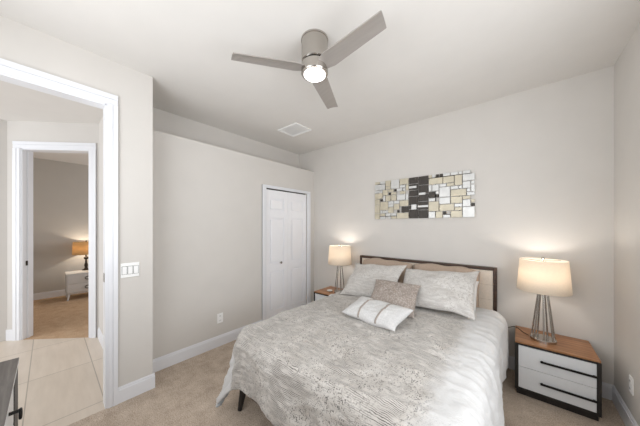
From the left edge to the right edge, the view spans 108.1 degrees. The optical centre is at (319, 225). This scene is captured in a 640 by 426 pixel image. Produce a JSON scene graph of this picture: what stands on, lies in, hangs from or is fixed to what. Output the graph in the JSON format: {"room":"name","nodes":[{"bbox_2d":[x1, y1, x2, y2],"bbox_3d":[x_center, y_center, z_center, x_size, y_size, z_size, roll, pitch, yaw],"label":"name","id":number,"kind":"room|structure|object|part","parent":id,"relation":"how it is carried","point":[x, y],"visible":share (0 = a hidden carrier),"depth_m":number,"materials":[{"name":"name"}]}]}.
{"room":"bedroom","nodes":[
{"label":"bedroom","id":0,"kind":"room"},
{"bbox_2d":[0,119,6,341],"bbox_3d":[-5.860,0.058,4.479,4.870,2.785,0.120,0,0,41],"label":"wall","id":1,"kind":"structure","parent":0,"point":[3,123],"depth_m":2.92,"materials":[{"name":"grey paint"}]},
{"bbox_2d":[7,121,98,336],"bbox_3d":[-3.432,0.058,3.046,1.089,2.785,0.120,0,0,-5],"label":"wall","id":2,"kind":"structure","parent":0,"point":[16,130],"depth_m":2.97,"materials":[{"name":"grey paint"}]},
{"bbox_2d":[6,329,11,340],"bbox_3d":[-3.929,1.382,2.939,0.080,0.136,0.014,0,0,-5],"label":"baseboard","id":3,"kind":"structure","parent":2,"relation":"attached to","point":[8,332],"depth_m":2.93,"materials":[{"name":"white paint"}]},
{"bbox_2d":[12,141,96,340],"bbox_3d":[-3.405,0.188,3.039,0.980,2.525,0.138,0,0,-5],"label":"door frame","id":4,"kind":"structure","parent":2,"relation":"in","point":[22,151],"depth_m":3.00,"materials":[{"name":"white paint"}]},
{"bbox_2d":[33,158,88,293],"bbox_3d":[-4.641,0.058,5.745,0.120,2.785,3.390,0,0,41],"label":"wall","id":5,"kind":"structure","parent":0,"point":[60,189],"depth_m":4.77,"materials":[{"name":"grey paint"}]},
{"bbox_2d":[33,289,88,299],"bbox_3d":[-4.590,1.386,5.702,0.014,0.128,3.390,0,0,41],"label":"baseboard","id":6,"kind":"structure","parent":5,"relation":"attached to","point":[57,293],"depth_m":4.69,"materials":[{"name":"white paint"}]},
{"bbox_2d":[0,15,152,386],"bbox_3d":[-2.207,0.058,1.797,0.710,2.785,1.347,0,0,41],"label":"wall","id":7,"kind":"structure","parent":0,"point":[21,44],"depth_m":1.95,"materials":[{"name":"grey paint"}]},
{"bbox_2d":[0,58,117,408],"bbox_3d":[-1.995,0.198,1.561,0.118,2.505,0.954,0,0,41],"label":"door frame","id":8,"kind":"structure","parent":7,"relation":"in","point":[10,72],"depth_m":1.84,"materials":[{"name":"white paint"}]},
{"bbox_2d":[121,262,138,277],"bbox_3d":[-1.599,0.370,1.954,0.010,0.120,0.124,0,0,41],"label":"light switch","id":9,"kind":"object","parent":7,"relation":"attached to","point":[127,269],"visible":1,"depth_m":1.95,"materials":[{"name":"white plastic"}]},
{"bbox_2d":[118,373,154,403],"bbox_3d":[-1.567,1.386,1.988,0.014,0.128,0.256,0,0,41],"label":"baseboard","id":10,"kind":"structure","parent":7,"relation":"attached to","point":[128,391],"depth_m":1.98,"materials":[{"name":"white paint"}]},
{"bbox_2d":[99,117,102,333],"bbox_3d":[-2.480,0.058,2.763,0.960,2.785,0.120,0,0,41],"label":"wall","id":11,"kind":"structure","parent":0,"point":[101,121],"depth_m":2.89,"materials":[{"name":"grey paint"}]},
{"bbox_2d":[98,328,102,348],"bbox_3d":[-2.292,1.386,2.514,1.570,0.128,0.014,0,0,41],"label":"baseboard","id":12,"kind":"structure","parent":11,"relation":"attached to","point":[100,335],"depth_m":2.85,"materials":[{"name":"white paint"}]},
{"bbox_2d":[153,108,298,167],"bbox_3d":[-1.196,0.058,3.504,0.120,2.785,2.575,0,0,41],"label":"wall","id":13,"kind":"structure","parent":0,"point":[163,121],"depth_m":3.16,"materials":[{"name":"grey paint"}]},
{"bbox_2d":[153,130,313,358],"bbox_3d":[-1.047,0.247,3.297,0.375,2.405,2.455,0,0,41],"label":"wall","id":14,"kind":"structure","parent":0,"point":[207,198],"depth_m":2.70,"materials":[{"name":"grey paint"}]},
{"bbox_2d":[153,320,261,372],"bbox_3d":[-1.256,1.386,2.753,0.014,0.128,1.355,0,0,41],"label":"baseboard","id":15,"kind":"structure","parent":14,"relation":"attached to","point":[165,361],"depth_m":2.58,"materials":[{"name":"white paint"}]},
{"bbox_2d":[217,312,222,323],"bbox_3d":[-1.209,1.115,2.811,0.010,0.116,0.072,0,0,41],"label":"wall outlet","id":16,"kind":"object","parent":14,"relation":"attached to","point":[220,315],"visible":1,"depth_m":2.81,"materials":[{"name":"white plastic"}]},
{"bbox_2d":[262,184,310,320],"bbox_3d":[-0.520,0.430,3.670,0.102,2.040,0.989,0,0,41],"label":"door","id":17,"kind":"structure","parent":14,"relation":"in","point":[283,212],"depth_m":3.61,"materials":[{"name":"white paint"}]},
{"bbox_2d":[0,292,624,425],"bbox_3d":[-3.439,1.500,3.052,10.646,0.100,6.175,0,0,41],"label":"floor","id":18,"kind":"structure","parent":0,"point":[187,399],"depth_m":2.03,"materials":[{"name":"beige carpet"}]},
{"bbox_2d":[0,357,22,425],"bbox_3d":[-1.163,1.073,0.578,1.500,0.755,0.489,0,0,41],"label":"dresser","id":19,"kind":"object","parent":18,"relation":"on","point":[10,413],"visible":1,"depth_m":1.04,"materials":[{"name":"grey wood"}]},
{"bbox_3d":[-1.245,0.823,0.902,0.535,0.195,0.034,0,0,40],"label":"drawer","id":20,"kind":"part","parent":19,"relation":"part of","materials":[{"name":"grey paint"}]},
{"bbox_3d":[-1.269,0.789,0.966,0.046,0.046,0.037,0,0,40],"label":"handle","id":21,"kind":"part","parent":19,"relation":"part of","materials":[{"name":"black metal"}]},
{"bbox_2d":[65,270,88,300],"bbox_3d":[-4.826,1.191,4.821,0.418,0.523,0.632,0,0,41],"label":"nightstand","id":22,"kind":"object","parent":18,"relation":"on","point":[77,281],"visible":0.56,"depth_m":4.59,"materials":[{"name":"grey paint"}]},
{"bbox_3d":[-4.684,1.040,4.700,0.012,0.170,0.590,0,0,40],"label":"drawer","id":23,"kind":"part","parent":22,"relation":"part of","materials":[{"name":"grey paint"}]},
{"bbox_3d":[-4.684,1.220,4.700,0.012,0.170,0.590,0,0,40],"label":"drawer","id":24,"kind":"part","parent":22,"relation":"part of","materials":[{"name":"grey paint"}]},
{"bbox_2d":[72,240,88,269],"bbox_3d":[-4.962,0.615,4.922,0.410,0.630,0.410,0,0,41],"label":"table lamp","id":25,"kind":"object","parent":22,"relation":"on","point":[78,248],"visible":0.79,"depth_m":4.75,"materials":[{"name":"brown metal"}]},
{"bbox_3d":[-4.962,0.465,4.922,0.410,0.260,0.410,0,0,40],"label":"lamp shade","id":26,"kind":"part","parent":25,"relation":"part of","materials":[{"name":"fabric"}]},
{"bbox_2d":[314,286,342,300],"bbox_3d":[0.216,1.222,3.530,0.488,0.455,0.430,0,0,41],"label":"nightstand","id":27,"kind":"object","parent":18,"relation":"on","point":[318,294],"visible":0.19,"depth_m":3.52,"materials":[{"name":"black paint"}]},
{"bbox_3d":[0.208,1.114,3.520,0.440,0.178,0.357,0,0,40],"label":"drawer","id":28,"kind":"part","parent":27,"relation":"part of","materials":[{"name":"grey paint"}]},
{"bbox_2d":[328,244,351,292],"bbox_3d":[0.295,0.632,3.456,0.352,0.726,0.352,0,0,41],"label":"table lamp","id":29,"kind":"object","parent":27,"relation":"on","point":[339,255],"visible":0.91,"depth_m":3.33,"materials":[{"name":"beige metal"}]},
{"bbox_3d":[0.295,0.429,3.456,0.352,0.268,0.352,0,0,40],"label":"lamp shade","id":30,"kind":"part","parent":29,"relation":"part of","materials":[{"name":"white fabric"}]},
{"bbox_2d":[238,255,496,410],"bbox_3d":[0.554,0.942,2.133,1.598,1.023,2.094,0,0,41],"label":"bed","id":31,"kind":"object","parent":18,"relation":"on","point":[488,275],"visible":0.19,"depth_m":2.43,"materials":[{"name":"beige fabric"}]},
{"bbox_3d":[-0.608,1.338,1.849,0.066,0.230,0.095,0,0,40],"label":"leg","id":32,"kind":"part","parent":31,"relation":"part of","materials":[{"name":"black paint"}]},
{"bbox_3d":[1.213,0.764,2.905,1.542,0.612,0.048,0,0,40],"label":"headboard","id":33,"kind":"part","parent":31,"relation":"part of","materials":[{"name":"beige fabric"}]},
{"bbox_3d":[1.212,0.940,2.904,1.598,1.020,0.068,0,0,40],"label":"headboard frame","id":34,"kind":"part","parent":31,"relation":"part of","materials":[{"name":"brown wood"}]},
{"bbox_3d":[0.558,0.994,2.118,1.423,0.243,1.965,0,0,40],"label":"mattress","id":35,"kind":"object","parent":31,"relation":"on","visible":0},
{"bbox_2d":[216,291,508,425],"bbox_3d":[0.430,1.102,1.929,1.756,0.668,1.843,0,0,41],"label":"comforter","id":36,"kind":"object","parent":35,"relation":"on","point":[314,363],"visible":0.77,"depth_m":1.41,"materials":[{"name":"white fabric"}]},
{"bbox_2d":[340,263,406,296],"bbox_3d":[0.614,0.629,2.710,0.713,0.370,0.416,0,0,40],"label":"pillow sham","id":37,"kind":"object","parent":36,"relation":"on","point":[362,280],"visible":0.76,"depth_m":2.66,"materials":[{"name":"white fabric"}]},
{"bbox_2d":[342,296,413,330],"bbox_3d":[0.474,0.728,1.967,0.298,0.153,0.518,0,0,-43],"label":"lumbar pillow","id":38,"kind":"object","parent":36,"relation":"on","point":[377,313],"visible":1,"depth_m":1.88,"materials":[{"name":"fabric"}]},
{"bbox_2d":[371,279,420,317],"bbox_3d":[0.692,0.676,2.200,0.444,0.246,0.325,0,0,33],"label":"throw pillow","id":39,"kind":"object","parent":36,"relation":"on","point":[396,293],"visible":0.74,"depth_m":2.17,"materials":[{"name":"beige fabric"}]},
{"bbox_2d":[403,268,479,319],"bbox_3d":[1.115,0.614,2.250,0.711,0.382,0.421,0,0,40],"label":"pillow sham","id":40,"kind":"object","parent":36,"relation":"on","point":[450,291],"visible":0.84,"depth_m":2.14,"materials":[{"name":"white fabric"}]},
{"bbox_2d":[474,281,478,310],"bbox_3d":[1.261,0.662,2.377,0.595,0.263,0.250,0,0,41],"label":"pillow","id":41,"kind":"object","parent":36,"relation":"on","point":[477,282],"visible":0.06,"depth_m":2.20,"materials":[{"name":"white fabric"}]},
{"bbox_2d":[363,258,412,282],"bbox_3d":[0.833,0.649,3.018,0.689,0.432,0.246,0,0,42],"label":"pillow","id":42,"kind":"object","parent":35,"relation":"on","point":[378,261],"visible":0.12,"depth_m":2.98,"materials":[{"name":"beige fabric"}]},
{"bbox_2d":[414,263,479,307],"bbox_3d":[1.360,0.651,2.568,0.677,0.428,0.246,0,0,39],"label":"pillow","id":43,"kind":"object","parent":35,"relation":"on","point":[427,266],"visible":0.18,"depth_m":2.55,"materials":[{"name":"beige fabric"}]},
{"bbox_2d":[515,326,601,420],"bbox_3d":[2.003,1.222,2.004,0.488,0.455,0.430,0,0,41],"label":"nightstand","id":44,"kind":"object","parent":18,"relation":"on","point":[567,375],"visible":0.99,"depth_m":1.85,"materials":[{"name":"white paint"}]},
{"bbox_2d":[517,257,572,344],"bbox_3d":[1.944,0.632,2.022,0.352,0.726,0.352,0,0,41],"label":"table lamp","id":45,"kind":"object","parent":44,"relation":"on","point":[542,276],"visible":1,"depth_m":1.95,"materials":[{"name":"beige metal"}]},
{"bbox_3d":[1.912,0.771,2.065,0.012,0.413,0.058,0,0,-36],"label":"rod","id":46,"kind":"part","parent":45,"relation":"part of","materials":[{"name":"silver metal"}]},
{"bbox_3d":[1.891,0.771,2.023,0.057,0.413,0.012,0,0,3],"label":"rod","id":47,"kind":"part","parent":45,"relation":"part of","materials":[{"name":"silver metal"}]},
{"bbox_3d":[1.958,0.771,2.073,0.012,0.413,0.058,0,0,14],"label":"rod","id":48,"kind":"part","parent":45,"relation":"part of","materials":[{"name":"silver metal"}]},
{"bbox_3d":[1.909,0.771,1.982,0.012,0.413,0.058,0,0,40],"label":"rod","id":49,"kind":"part","parent":45,"relation":"part of","materials":[{"name":"silver metal"}]},
{"bbox_3d":[1.944,0.429,2.022,0.352,0.268,0.352,0,0,40],"label":"lamp shade","id":50,"kind":"part","parent":45,"relation":"part of","materials":[{"name":"white fabric"}]},
{"bbox_3d":[1.993,0.771,2.044,0.058,0.413,0.012,0,0,-23],"label":"rod","id":51,"kind":"part","parent":45,"relation":"part of","materials":[{"name":"silver metal"}]},
{"bbox_3d":[1.954,0.771,1.970,0.012,0.413,0.057,0,0,-12],"label":"rod","id":52,"kind":"part","parent":45,"relation":"part of","materials":[{"name":"silver metal"}]},
{"bbox_3d":[1.991,0.771,1.997,0.058,0.413,0.012,0,0,27],"label":"rod","id":53,"kind":"part","parent":45,"relation":"part of","materials":[{"name":"silver metal"}]},
{"bbox_3d":[1.995,1.114,1.994,0.440,0.178,0.357,0,0,40],"label":"drawer","id":54,"kind":"part","parent":44,"relation":"part of","materials":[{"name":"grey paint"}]},
{"bbox_3d":[1.995,1.295,1.994,0.440,0.178,0.357,0,0,40],"label":"drawer","id":55,"kind":"part","parent":44,"relation":"part of","materials":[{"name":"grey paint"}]},
{"bbox_3d":[1.923,1.114,1.805,0.304,0.014,0.024,0,0,40],"label":"handle","id":56,"kind":"part","parent":44,"relation":"part of","materials":[{"name":"black metal"}]},
{"bbox_3d":[1.923,1.295,1.805,0.304,0.014,0.024,0,0,40],"label":"handle","id":57,"kind":"part","parent":44,"relation":"part of","materials":[{"name":"black metal"}]},
{"bbox_2d":[0,0,639,164],"bbox_3d":[-3.483,-1.385,3.024,10.676,0.100,6.275,0,0,41],"label":"ceiling","id":58,"kind":"structure","parent":0,"point":[432,58],"depth_m":1.78,"materials":[{"name":"paint"}]},
{"bbox_2d":[278,123,311,136],"bbox_3d":[-0.353,-1.329,3.221,0.370,0.012,0.300,0,0,41],"label":"ceiling vent","id":59,"kind":"object","parent":58,"relation":"in","point":[295,129],"visible":1,"depth_m":3.21,"materials":[{"name":"white plastic"}]},
{"bbox_2d":[231,10,386,108],"bbox_3d":[0.057,-1.202,1.631,0.938,0.265,1.013,0,0,41],"label":"ceiling fan","id":60,"kind":"object","parent":58,"relation":"hanging from","point":[317,57],"visible":1,"depth_m":1.57,"materials":[{"name":"silver metal"}]},
{"bbox_3d":[-0.355,-1.123,1.585,0.487,0.030,0.118,0,0,-15],"label":"blade","id":61,"kind":"part","parent":60,"relation":"part of","materials":[{"name":"grey wood"}]},
{"bbox_3d":[0.050,-1.123,1.981,0.118,0.030,0.487,0,0,15],"label":"blade","id":62,"kind":"part","parent":60,"relation":"part of","materials":[{"name":"grey wood"}]},
{"bbox_3d":[0.191,-1.123,1.432,0.487,0.030,0.118,0,0,45],"label":"blade","id":63,"kind":"part","parent":60,"relation":"part of","materials":[{"name":"grey wood"}]},
{"bbox_2d":[299,66,613,384],"bbox_3d":[1.065,0.058,3.187,3.731,2.785,0.120,0,0,41],"label":"wall","id":64,"kind":"structure","parent":0,"point":[541,159],"depth_m":2.38,"materials":[{"name":"grey paint"}]},
{"bbox_2d":[375,170,474,218],"bbox_3d":[1.243,-0.360,2.931,1.192,0.522,0.030,0,0,41],"label":"wall art","id":65,"kind":"object","parent":64,"relation":"attached to","point":[443,191],"visible":1,"depth_m":2.86,"materials":[{"name":"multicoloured metal"}]},
{"bbox_2d":[508,356,612,399],"bbox_3d":[1.164,1.386,3.014,3.356,0.128,0.014,0,0,41],"label":"baseboard","id":66,"kind":"structure","parent":64,"relation":"attached to","point":[606,387],"depth_m":1.95,"materials":[{"name":"white paint"}]},
{"bbox_2d":[614,23,639,425],"bbox_3d":[1.297,0.058,0.493,0.120,2.785,3.915,0,0,41],"label":"wall","id":67,"kind":"structure","parent":0,"point":[627,66],"depth_m":1.71,"materials":[{"name":"grey paint"}]},
{"bbox_2d":[612,385,637,425],"bbox_3d":[1.246,1.386,0.537,0.014,0.128,3.675,0,0,41],"label":"baseboard","id":68,"kind":"structure","parent":67,"relation":"attached to","point":[625,414],"depth_m":1.73,"materials":[{"name":"white paint"}]},
{"bbox_2d":[629,374,633,395],"bbox_3d":[2.181,1.115,1.629,0.010,0.116,0.072,0,0,41],"label":"wall outlet","id":69,"kind":"object","parent":67,"relation":"attached to","point":[631,380],"visible":1,"depth_m":1.61,"materials":[{"name":"white plastic"}]}
]}

